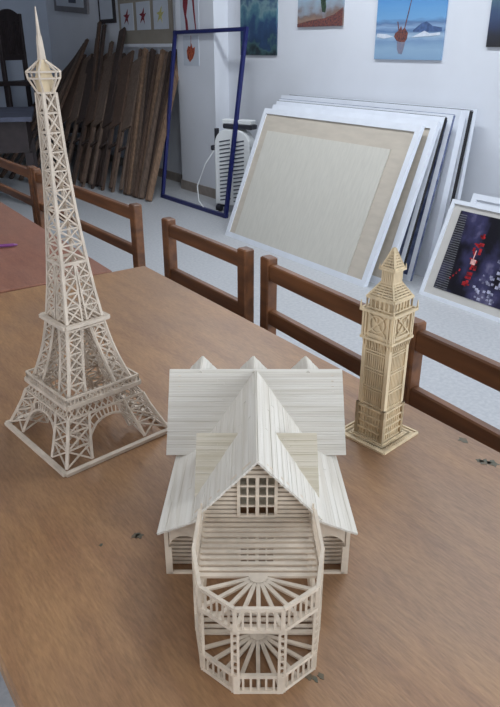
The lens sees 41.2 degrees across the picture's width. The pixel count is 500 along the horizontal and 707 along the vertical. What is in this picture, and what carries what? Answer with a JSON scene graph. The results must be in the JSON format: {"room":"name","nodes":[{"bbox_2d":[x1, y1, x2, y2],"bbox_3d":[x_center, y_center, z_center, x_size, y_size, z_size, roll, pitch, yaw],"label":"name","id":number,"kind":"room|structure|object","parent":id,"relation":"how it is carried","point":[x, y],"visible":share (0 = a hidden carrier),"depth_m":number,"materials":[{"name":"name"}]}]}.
{"room":"art studio","nodes":[
{"label":"art studio","id":0,"kind":"room"},
{"bbox_2d":[0,0,54,142],"bbox_3d":[-5.097,-3.520,7.054,6.020,3.000,0.150,-17,29,-32],"label":"wall","id":1,"kind":"structure","parent":0,"point":[26,8],"depth_m":8.53,"materials":[{"name":"white paint"}]},
{"bbox_2d":[0,148,499,706],"bbox_3d":[-1.490,0.009,3.092,6.220,0.100,12.500,-17,29,-32],"label":"floor","id":2,"kind":"structure","parent":0,"point":[474,332],"depth_m":3.93,"materials":[{"name":"stone"}]},
{"bbox_2d":[0,107,37,166],"bbox_3d":[-2.262,-1.784,5.990,0.680,0.735,1.100,-7,26,-14],"label":"work table","id":3,"kind":"object","parent":2,"relation":"on","point":[15,126],"visible":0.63,"depth_m":5.54,"materials":[{"name":"grey wood"}]},
{"bbox_2d":[0,157,37,224],"bbox_3d":[-1.286,-0.488,3.084,0.403,0.809,0.836,-17,30,-33],"label":"wooden bench","id":4,"kind":"object","parent":2,"relation":"on","point":[19,169],"visible":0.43,"depth_m":2.85,"materials":[{"name":"brown wood"}]},
{"bbox_2d":[2,57,73,158],"bbox_3d":[-2.387,-2.725,7.480,0.052,1.214,1.636,12,27,24],"label":"wooden plank","id":5,"kind":"object","parent":2,"relation":"on","point":[6,155],"visible":0.11,"depth_m":7.42,"materials":[{"name":"brown wood"}]},
{"bbox_2d":[0,50,78,177],"bbox_3d":[-2.305,-2.714,7.414,0.053,1.250,1.615,10,27,21],"label":"wooden plank","id":6,"kind":"object","parent":2,"relation":"on","point":[3,173],"visible":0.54,"depth_m":7.29,"materials":[{"name":"brown wood"}]},
{"bbox_2d":[9,47,80,178],"bbox_3d":[-2.223,-2.703,7.348,0.053,1.285,1.598,9,26,19],"label":"wooden plank","id":7,"kind":"object","parent":2,"relation":"on","point":[35,132],"visible":0.43,"depth_m":7.20,"materials":[{"name":"brown wood"}]},
{"bbox_2d":[18,44,82,179],"bbox_3d":[-2.140,-2.692,7.283,0.054,1.321,1.586,7,26,16],"label":"wooden plank","id":8,"kind":"object","parent":2,"relation":"on","point":[61,92],"visible":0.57,"depth_m":7.37,"materials":[{"name":"brown wood"}]},
{"bbox_2d":[0,202,111,292],"bbox_3d":[-1.083,-0.086,2.280,0.635,0.750,1.710,-16,29,-31],"label":"wooden table","id":9,"kind":"object","parent":2,"relation":"on","point":[23,265],"visible":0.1,"depth_m":1.77,"materials":[{"name":"brown wood"}]},
{"bbox_2d":[0,243,17,246],"bbox_3d":[-0.702,-0.293,1.820,0.125,0.009,0.009,-7,26,-14],"label":"pen","id":10,"kind":"object","parent":9,"relation":"on","point":[10,244],"visible":1,"depth_m":1.83,"materials":[{"name":"plastic"}]},
{"bbox_2d":[37,38,88,166],"bbox_3d":[-2.058,-2.681,7.217,0.054,1.356,1.578,6,25,13],"label":"wooden plank","id":11,"kind":"object","parent":2,"relation":"on","point":[86,41],"visible":0.5,"depth_m":7.37,"materials":[{"name":"brown wood"}]},
{"bbox_2d":[31,121,96,148],"bbox_3d":[-2.889,-2.503,7.931,1.850,0.420,1.600,-17,29,-32],"label":"platform","id":12,"kind":"object","parent":2,"relation":"on","point":[72,123],"visible":0.03,"depth_m":7.61,"materials":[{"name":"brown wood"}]},
{"bbox_2d":[0,81,12,106],"bbox_3d":[-2.978,-3.114,7.296,0.455,1.220,0.480,11,27,22],"label":"carved chair","id":13,"kind":"object","parent":12,"relation":"on","point":[2,83],"visible":0.64,"depth_m":7.48,"materials":[{"name":"brown wood"}]},
{"bbox_2d":[0,9,63,123],"bbox_3d":[-2.492,-3.233,7.556,0.455,1.220,0.480,7,26,15],"label":"carved chair","id":14,"kind":"object","parent":12,"relation":"on","point":[12,41],"visible":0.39,"depth_m":7.47,"materials":[{"name":"brown wood"}]},
{"bbox_2d":[47,54,86,177],"bbox_3d":[-2.003,-2.582,7.232,0.174,1.223,1.628,1,25,3],"label":"wooden plank","id":15,"kind":"object","parent":2,"relation":"on","point":[66,110],"visible":0.36,"depth_m":7.28,"materials":[{"name":"brown wood"}]},
{"bbox_2d":[57,53,92,178],"bbox_3d":[-1.891,-2.540,7.130,0.173,1.230,1.537,1,25,3],"label":"easel","id":16,"kind":"object","parent":2,"relation":"on","point":[82,78],"visible":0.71,"depth_m":7.15,"materials":[{"name":"brown wood"}]},
{"bbox_2d":[65,57,93,181],"bbox_3d":[-1.778,-2.501,7.025,0.172,1.246,1.447,2,25,4],"label":"easel","id":17,"kind":"object","parent":2,"relation":"on","point":[86,96],"visible":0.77,"depth_m":7.00,"materials":[{"name":"brown wood"}]},
{"bbox_2d":[31,167,145,267],"bbox_3d":[-0.760,-0.192,2.441,0.403,0.809,0.881,-17,30,-33],"label":"wooden bench","id":18,"kind":"object","parent":2,"relation":"on","point":[133,211],"visible":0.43,"depth_m":2.23,"materials":[{"name":"brown wood"}]},
{"bbox_2d":[78,37,100,180],"bbox_3d":[-1.723,-2.661,7.150,0.064,1.383,1.305,1,25,2],"label":"wooden plank","id":19,"kind":"object","parent":2,"relation":"on","point":[82,156],"visible":0.21,"depth_m":6.92,"materials":[{"name":"brown wood"}]},
{"bbox_2d":[72,53,107,184],"bbox_3d":[-1.666,-2.451,6.925,0.172,1.235,1.357,2,25,5],"label":"easel","id":20,"kind":"object","parent":2,"relation":"on","point":[90,117],"visible":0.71,"depth_m":6.85,"materials":[{"name":"brown wood"}]},
{"bbox_2d":[83,21,101,162],"bbox_3d":[-1.677,-2.702,7.060,0.053,1.524,1.300,1,25,2],"label":"wooden plank","id":21,"kind":"object","parent":2,"relation":"on","point":[99,24],"visible":0.57,"depth_m":7.16,"materials":[{"name":"brown wood"}]},
{"bbox_2d":[86,23,106,182],"bbox_3d":[-1.622,-2.656,6.996,0.057,1.496,1.263,1,25,3],"label":"wooden plank","id":22,"kind":"object","parent":2,"relation":"on","point":[104,26],"visible":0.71,"depth_m":7.10,"materials":[{"name":"brown wood"}]},
{"bbox_2d":[81,52,114,186],"bbox_3d":[-1.550,-2.405,6.811,0.171,1.245,1.288,2,25,5],"label":"easel","id":23,"kind":"object","parent":2,"relation":"on","point":[107,63],"visible":0.84,"depth_m":6.80,"materials":[{"name":"brown wood"}]},
{"bbox_2d":[88,41,113,183],"bbox_3d":[-1.550,-2.537,6.939,0.057,1.327,1.222,2,25,5],"label":"wooden plank","id":24,"kind":"object","parent":2,"relation":"on","point":[111,44],"visible":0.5,"depth_m":6.84,"materials":[{"name":"brown wood"}]},
{"bbox_2d":[91,53,125,188],"bbox_3d":[-1.434,-2.351,6.702,0.171,1.237,1.217,3,25,6],"label":"easel","id":25,"kind":"object","parent":2,"relation":"on","point":[108,116],"visible":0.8,"depth_m":6.59,"materials":[{"name":"brown wood"}]},
{"bbox_2d":[95,27,125,186],"bbox_3d":[-1.419,-2.514,6.747,0.097,1.462,1.139,4,25,9],"label":"wooden plank","id":26,"kind":"object","parent":2,"relation":"on","point":[122,33],"visible":0.71,"depth_m":6.78,"materials":[{"name":"brown wood"}]},
{"bbox_2d":[101,50,134,190],"bbox_3d":[-1.318,-2.313,6.585,0.170,1.261,1.149,3,25,7],"label":"easel","id":27,"kind":"object","parent":2,"relation":"on","point":[126,62],"visible":0.93,"depth_m":6.58,"materials":[{"name":"brown wood"}]},
{"bbox_2d":[111,56,141,192],"bbox_3d":[-1.202,-2.240,6.484,0.171,1.212,1.076,3,25,7],"label":"easel","id":28,"kind":"object","parent":2,"relation":"on","point":[131,99],"visible":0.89,"depth_m":6.47,"materials":[{"name":"brown wood"}]},
{"bbox_2d":[123,48,142,194],"bbox_3d":[-1.122,-2.267,6.443,0.060,1.256,1.151,1,25,3],"label":"wooden plank","id":29,"kind":"object","parent":2,"relation":"on","point":[140,49],"visible":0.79,"depth_m":6.31,"materials":[{"name":"brown wood"}]},
{"bbox_2d":[127,48,148,195],"bbox_3d":[-1.076,-2.250,6.396,0.060,1.262,1.104,2,25,4],"label":"wooden plank","id":30,"kind":"object","parent":2,"relation":"on","point":[145,51],"visible":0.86,"depth_m":6.39,"materials":[{"name":"brown wood"}]},
{"bbox_2d":[130,51,149,194],"bbox_3d":[-1.031,-2.213,6.357,0.059,1.227,1.056,2,25,5],"label":"wooden plank","id":31,"kind":"object","parent":2,"relation":"on","point":[139,134],"visible":0.5,"depth_m":6.31,"materials":[{"name":"brown wood"}]},
{"bbox_2d":[132,53,158,197],"bbox_3d":[-0.965,-2.160,6.260,0.058,1.211,1.006,4,25,9],"label":"wooden plank","id":32,"kind":"object","parent":2,"relation":"on","point":[148,111],"visible":0.71,"depth_m":6.22,"materials":[{"name":"brown wood"}]},
{"bbox_2d":[141,48,155,139],"bbox_3d":[-0.986,-2.213,6.322,0.060,1.256,1.019,2,25,4],"label":"wooden plank","id":33,"kind":"object","parent":2,"relation":"on","point":[152,54],"visible":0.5,"depth_m":6.41,"materials":[{"name":"brown wood"}]},
{"bbox_2d":[138,49,165,192],"bbox_3d":[-0.911,-2.159,6.209,0.058,1.250,0.946,4,25,10],"label":"wooden plank","id":34,"kind":"object","parent":2,"relation":"on","point":[162,51],"visible":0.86,"depth_m":6.25,"materials":[{"name":"brown wood"}]},
{"bbox_2d":[138,52,167,198],"bbox_3d":[-0.881,-2.123,6.158,0.057,1.227,0.929,6,25,13],"label":"wooden plank","id":35,"kind":"object","parent":2,"relation":"on","point":[143,184],"visible":0.71,"depth_m":6.11,"materials":[{"name":"brown wood"}]},
{"bbox_2d":[145,51,171,195],"bbox_3d":[-0.828,-2.113,6.128,0.058,1.232,0.874,6,25,12],"label":"wooden plank","id":36,"kind":"object","parent":2,"relation":"on","point":[168,64],"visible":0.36,"depth_m":6.15,"materials":[{"name":"brown wood"}]},
{"bbox_2d":[145,49,176,197],"bbox_3d":[-0.795,-2.093,6.066,0.056,1.247,0.852,7,26,16],"label":"wooden plank","id":37,"kind":"object","parent":2,"relation":"on","point":[167,88],"visible":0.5,"depth_m":6.05,"materials":[{"name":"brown wood"}]},
{"bbox_2d":[145,56,178,201],"bbox_3d":[-0.770,-2.067,6.021,0.055,1.239,0.851,9,26,18],"label":"wooden plank","id":38,"kind":"object","parent":2,"relation":"on","point":[162,136],"visible":0.64,"depth_m":5.98,"materials":[{"name":"brown wood"}]},
{"bbox_2d":[161,26,248,218],"bbox_3d":[-0.441,-1.982,5.631,0.389,1.402,1.315,-17,29,-32],"label":"metal frame","id":39,"kind":"object","parent":2,"relation":"on","point":[245,29],"visible":1,"depth_m":5.41,"materials":[{"name":"blue metal"}]},
{"bbox_2d":[161,217,253,322],"bbox_3d":[-0.273,0.094,1.818,0.403,0.810,0.418,-17,29,-32],"label":"chair","id":40,"kind":"object","parent":2,"relation":"on","point":[242,257],"visible":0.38,"depth_m":1.74,"materials":[{"name":"brown wood"}]},
{"bbox_2d":[197,118,256,210],"bbox_3d":[-0.191,-1.528,5.431,0.495,0.733,0.165,14,28,28],"label":"heater","id":41,"kind":"object","parent":2,"relation":"on","point":[245,140],"visible":0.72,"depth_m":5.35,"materials":[{"name":"white plastic"}]},
{"bbox_2d":[0,266,499,706],"bbox_3d":[0.073,0.554,0.889,0.658,0.750,2.095,-17,29,-32],"label":"wooden table","id":42,"kind":"object","parent":2,"relation":"on","point":[413,620],"visible":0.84,"depth_m":0.71,"materials":[{"name":"brown wood"}]},
{"bbox_2d":[4,6,167,477],"bbox_3d":[-0.234,-0.139,0.851,0.178,0.544,0.187,-21,32,-38],"label":"model","id":43,"kind":"object","parent":42,"relation":"on","point":[76,319],"visible":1,"depth_m":0.88},
{"bbox_2d":[131,533,143,538],"bbox_3d":[-0.127,0.205,0.750,0.014,0.001,0.010,3,25,7],"label":"paint stain","id":44,"kind":"object","parent":42,"relation":"on","point":[135,535],"visible":1,"depth_m":0.75,"materials":[{"name":"grey paint"}]},
{"bbox_2d":[157,356,357,693],"bbox_3d":[0.007,0.140,0.718,0.209,0.147,0.402,0,25,0],"label":"model","id":45,"kind":"object","parent":42,"relation":"on","point":[255,435],"visible":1,"depth_m":0.67},
{"bbox_2d":[305,672,323,682],"bbox_3d":[0.057,0.282,0.582,0.017,0.001,0.011,7,26,14],"label":"paint stain","id":46,"kind":"object","parent":42,"relation":"on","point":[309,676],"visible":1,"depth_m":0.58,"materials":[{"name":"grey paint"}]},
{"bbox_2d":[345,247,418,454],"bbox_3d":[0.182,-0.010,0.893,0.083,0.271,0.083,-22,32,-39],"label":"model","id":47,"kind":"object","parent":42,"relation":"on","point":[386,334],"visible":0.99,"depth_m":0.89},
{"bbox_2d":[367,313,386,338],"bbox_3d":[0.165,-0.037,0.863,0.002,0.031,0.030,-22,32,-39],"label":"clock","id":48,"kind":"object","parent":47,"relation":"on","point":[376,322],"depth_m":0.86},
{"bbox_2d":[395,314,409,338],"bbox_3d":[0.198,-0.037,0.862,0.030,0.031,0.002,-22,32,-39],"label":"clock","id":49,"kind":"object","parent":47,"relation":"on","point":[402,321],"depth_m":0.86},
{"bbox_2d":[459,437,467,442],"bbox_3d":[0.299,0.121,0.932,0.014,0.001,0.012,11,27,22],"label":"paint stain","id":50,"kind":"object","parent":42,"relation":"on","point":[464,440],"visible":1,"depth_m":0.93,"materials":[{"name":"grey paint"}]},
{"bbox_2d":[476,459,499,466],"bbox_3d":[0.316,0.144,0.882,0.032,0.001,0.018,10,27,21],"label":"paint stain","id":51,"kind":"object","parent":42,"relation":"on","point":[484,461],"visible":1,"depth_m":0.88,"materials":[{"name":"grey paint"}]},
{"bbox_2d":[225,108,424,286],"bbox_3d":[0.389,-1.057,4.271,0.381,0.873,1.445,-17,29,-32],"label":"picture frame","id":52,"kind":"object","parent":2,"relation":"on","point":[320,192],"visible":1,"depth_m":4.15,"materials":[{"name":"white paint"}]},
{"bbox_2d":[272,104,440,283],"bbox_3d":[0.479,-1.075,4.280,0.336,0.894,1.485,-17,29,-32],"label":"picture frame","id":53,"kind":"object","parent":2,"relation":"on","point":[396,231],"visible":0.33,"depth_m":3.77,"materials":[{"name":"white paint"}]},
{"bbox_2d":[276,100,446,271],"bbox_3d":[0.537,-1.111,4.330,0.271,0.913,1.513,-17,29,-32],"label":"picture frame","id":54,"kind":"object","parent":2,"relation":"on","point":[407,241],"visible":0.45,"depth_m":3.82,"materials":[{"name":"white paint"}]},
{"bbox_2d":[279,98,454,280],"bbox_3d":[0.584,-1.133,4.363,0.232,0.921,1.563,-17,29,-32],"label":"picture frame","id":55,"kind":"object","parent":2,"relation":"on","point":[417,240],"visible":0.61,"depth_m":3.83,"materials":[{"name":"white paint"}]},
{"bbox_2d":[281,95,466,276],"bbox_3d":[0.658,-1.178,4.443,0.199,0.943,1.620,-17,29,-32],"label":"picture frame","id":56,"kind":"object","parent":2,"relation":"on","point":[432,232],"visible":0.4,"depth_m":3.88,"materials":[{"name":"white paint"}]},
{"bbox_2d":[260,255,499,452],"bbox_3d":[0.159,0.355,1.260,0.403,0.801,1.049,-15,29,-29],"label":"chair","id":57,"kind":"object","parent":2,"relation":"on","point":[485,370],"visible":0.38,"depth_m":1.25,"materials":[{"name":"brown wood"}]},
{"bbox_2d":[289,95,472,231],"bbox_3d":[0.718,-1.196,4.479,0.164,0.939,1.623,-17,29,-32],"label":"picture frame","id":58,"kind":"object","parent":2,"relation":"on","point":[454,183],"visible":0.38,"depth_m":3.83,"materials":[{"name":"white paint"}]},
{"bbox_2d":[297,94,477,199],"bbox_3d":[0.782,-1.216,4.519,0.120,0.938,1.585,-17,29,-32],"label":"picture frame","id":59,"kind":"object","parent":2,"relation":"on","point":[468,145],"visible":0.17,"depth_m":3.88,"materials":[{"name":"white paint"}]},
{"bbox_2d":[418,199,499,322],"bbox_3d":[1.340,-0.404,3.274,0.216,0.513,1.072,-17,29,-32],"label":"framed print","id":60,"kind":"object","parent":2,"relation":"on","point":[463,271],"visible":1,"depth_m":3.51,"materials":[{"name":"white paint"}]},
{"bbox_2d":[471,193,499,207],"bbox_3d":[1.445,-0.424,3.285,0.218,0.545,1.040,-17,29,-32],"label":"picture frame","id":61,"kind":"object","parent":2,"relation":"on","point":[480,199],"visible":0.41,"depth_m":3.54,"materials":[{"name":"white paint"}]},
{"bbox_2d":[46,0,499,201],"bbox_3d":[1.024,-2.146,4.068,0.150,3.000,12.300,-17,29,-32],"label":"wall","id":62,"kind":"structure","parent":0,"point":[324,61],"depth_m":4.48,"materials":[{"name":"white paint"}]},
{"bbox_2d":[54,0,89,13],"bbox_3d":[-2.115,-4.188,7.815,0.034,0.389,1.020,-17,29,-32],"label":"picture frame","id":63,"kind":"object","parent":62,"relation":"attached to","point":[74,6],"visible":1,"depth_m":7.78,"materials":[{"name":"grey wood"}]},
{"bbox_2d":[56,0,83,7],"bbox_3d":[-2.125,-4.203,7.798,0.003,0.240,0.840,-17,33,-32],"label":"picture","id":64,"kind":"object","parent":63,"relation":"attached to","point":[59,3],"depth_m":7.82,"materials":[{"name":"paper"}]},
{"bbox_2d":[98,0,116,23],"bbox_3d":[-1.543,-3.793,7.122,0.023,0.460,0.400,-17,29,-32],"label":"picture frame","id":65,"kind":"object","parent":62,"relation":"attached to","point":[106,9],"visible":0.92,"depth_m":7.14,"materials":[{"name":"brown wood"}]},
{"bbox_2d":[99,0,112,19],"bbox_3d":[-1.551,-3.791,7.117,0.004,0.380,0.310,-17,29,-32],"label":"picture","id":66,"kind":"object","parent":65,"relation":"attached to","point":[105,6],"depth_m":7.15,"materials":[{"name":"paper"}]},
{"bbox_2d":[66,142,181,182],"bbox_3d":[0.958,-0.802,4.634,0.012,0.085,12.300,-17,29,-32],"label":"baseboard","id":67,"kind":"structure","parent":62,"relation":"attached to","point":[177,177],"depth_m":6.99,"materials":[{"name":"tile"}]},
{"bbox_2d":[117,0,173,46],"bbox_3d":[-1.050,-3.467,6.496,0.034,0.860,1.120,-17,29,-32],"label":"display board","id":68,"kind":"object","parent":62,"relation":"attached to","point":[147,23],"visible":0.92,"depth_m":6.53,"materials":[{"name":"white paint"}]},
{"bbox_2d":[180,0,198,29],"bbox_3d":[-0.520,-2.938,5.682,0.006,0.350,0.300,-17,29,-32],"label":"drawing sheet","id":69,"kind":"object","parent":62,"relation":"attached to","point":[189,10],"visible":1,"depth_m":5.69,"materials":[{"name":"paper"}]},
{"bbox_2d":[183,35,199,65],"bbox_3d":[-0.515,-2.644,5.808,0.006,0.240,0.260,-17,29,-32],"label":"drawing sheet","id":70,"kind":"object","parent":62,"relation":"attached to","point":[190,43],"visible":1,"depth_m":5.80,"materials":[{"name":"paper"}]},
{"bbox_2d":[181,179,215,198],"bbox_3d":[-0.425,-1.565,6.293,0.152,0.085,0.644,-17,29,-32],"label":"baseboard","id":71,"kind":"structure","parent":62,"relation":"attached to","point":[187,185],"depth_m":6.24,"materials":[{"name":"tile"}]},
{"bbox_2d":[175,0,228,188],"bbox_3d":[-0.421,-2.891,5.687,0.140,3.000,0.620,-17,29,-32],"label":"pillar","id":72,"kind":"structure","parent":62,"relation":"attached to","point":[204,88],"depth_m":5.84,"materials":[{"name":"white paint"}]},
{"bbox_2d":[240,0,277,55],"bbox_3d":[0.066,-2.558,5.208,0.012,0.405,0.480,-17,29,-32],"label":"painting","id":73,"kind":"object","parent":62,"relation":"attached to","point":[261,16],"visible":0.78,"depth_m":5.18,"materials":[{"name":"teal paint"}]},
{"bbox_2d":[297,0,344,26],"bbox_3d":[0.488,-2.459,4.598,0.014,0.355,0.480,-17,29,-32],"label":"painting","id":74,"kind":"object","parent":62,"relation":"attached to","point":[311,13],"visible":1,"depth_m":4.62,"materials":[{"name":"paint"}]},
{"bbox_2d":[374,0,448,59],"bbox_3d":[0.972,-2.046,4.039,0.014,0.478,0.550,-17,29,-32],"label":"painting","id":75,"kind":"object","parent":62,"relation":"attached to","point":[405,29],"visible":1,"depth_m":4.05,"materials":[{"name":"paint"}]},
{"bbox_2d":[486,0,499,46],"bbox_3d":[1.461,-1.800,3.397,0.012,0.427,0.525,-17,29,-32],"label":"painting","id":76,"kind":"object","parent":62,"relation":"attached to","point":[493,36],"visible":1,"depth_m":3.60,"materials":[{"name":"paint"}]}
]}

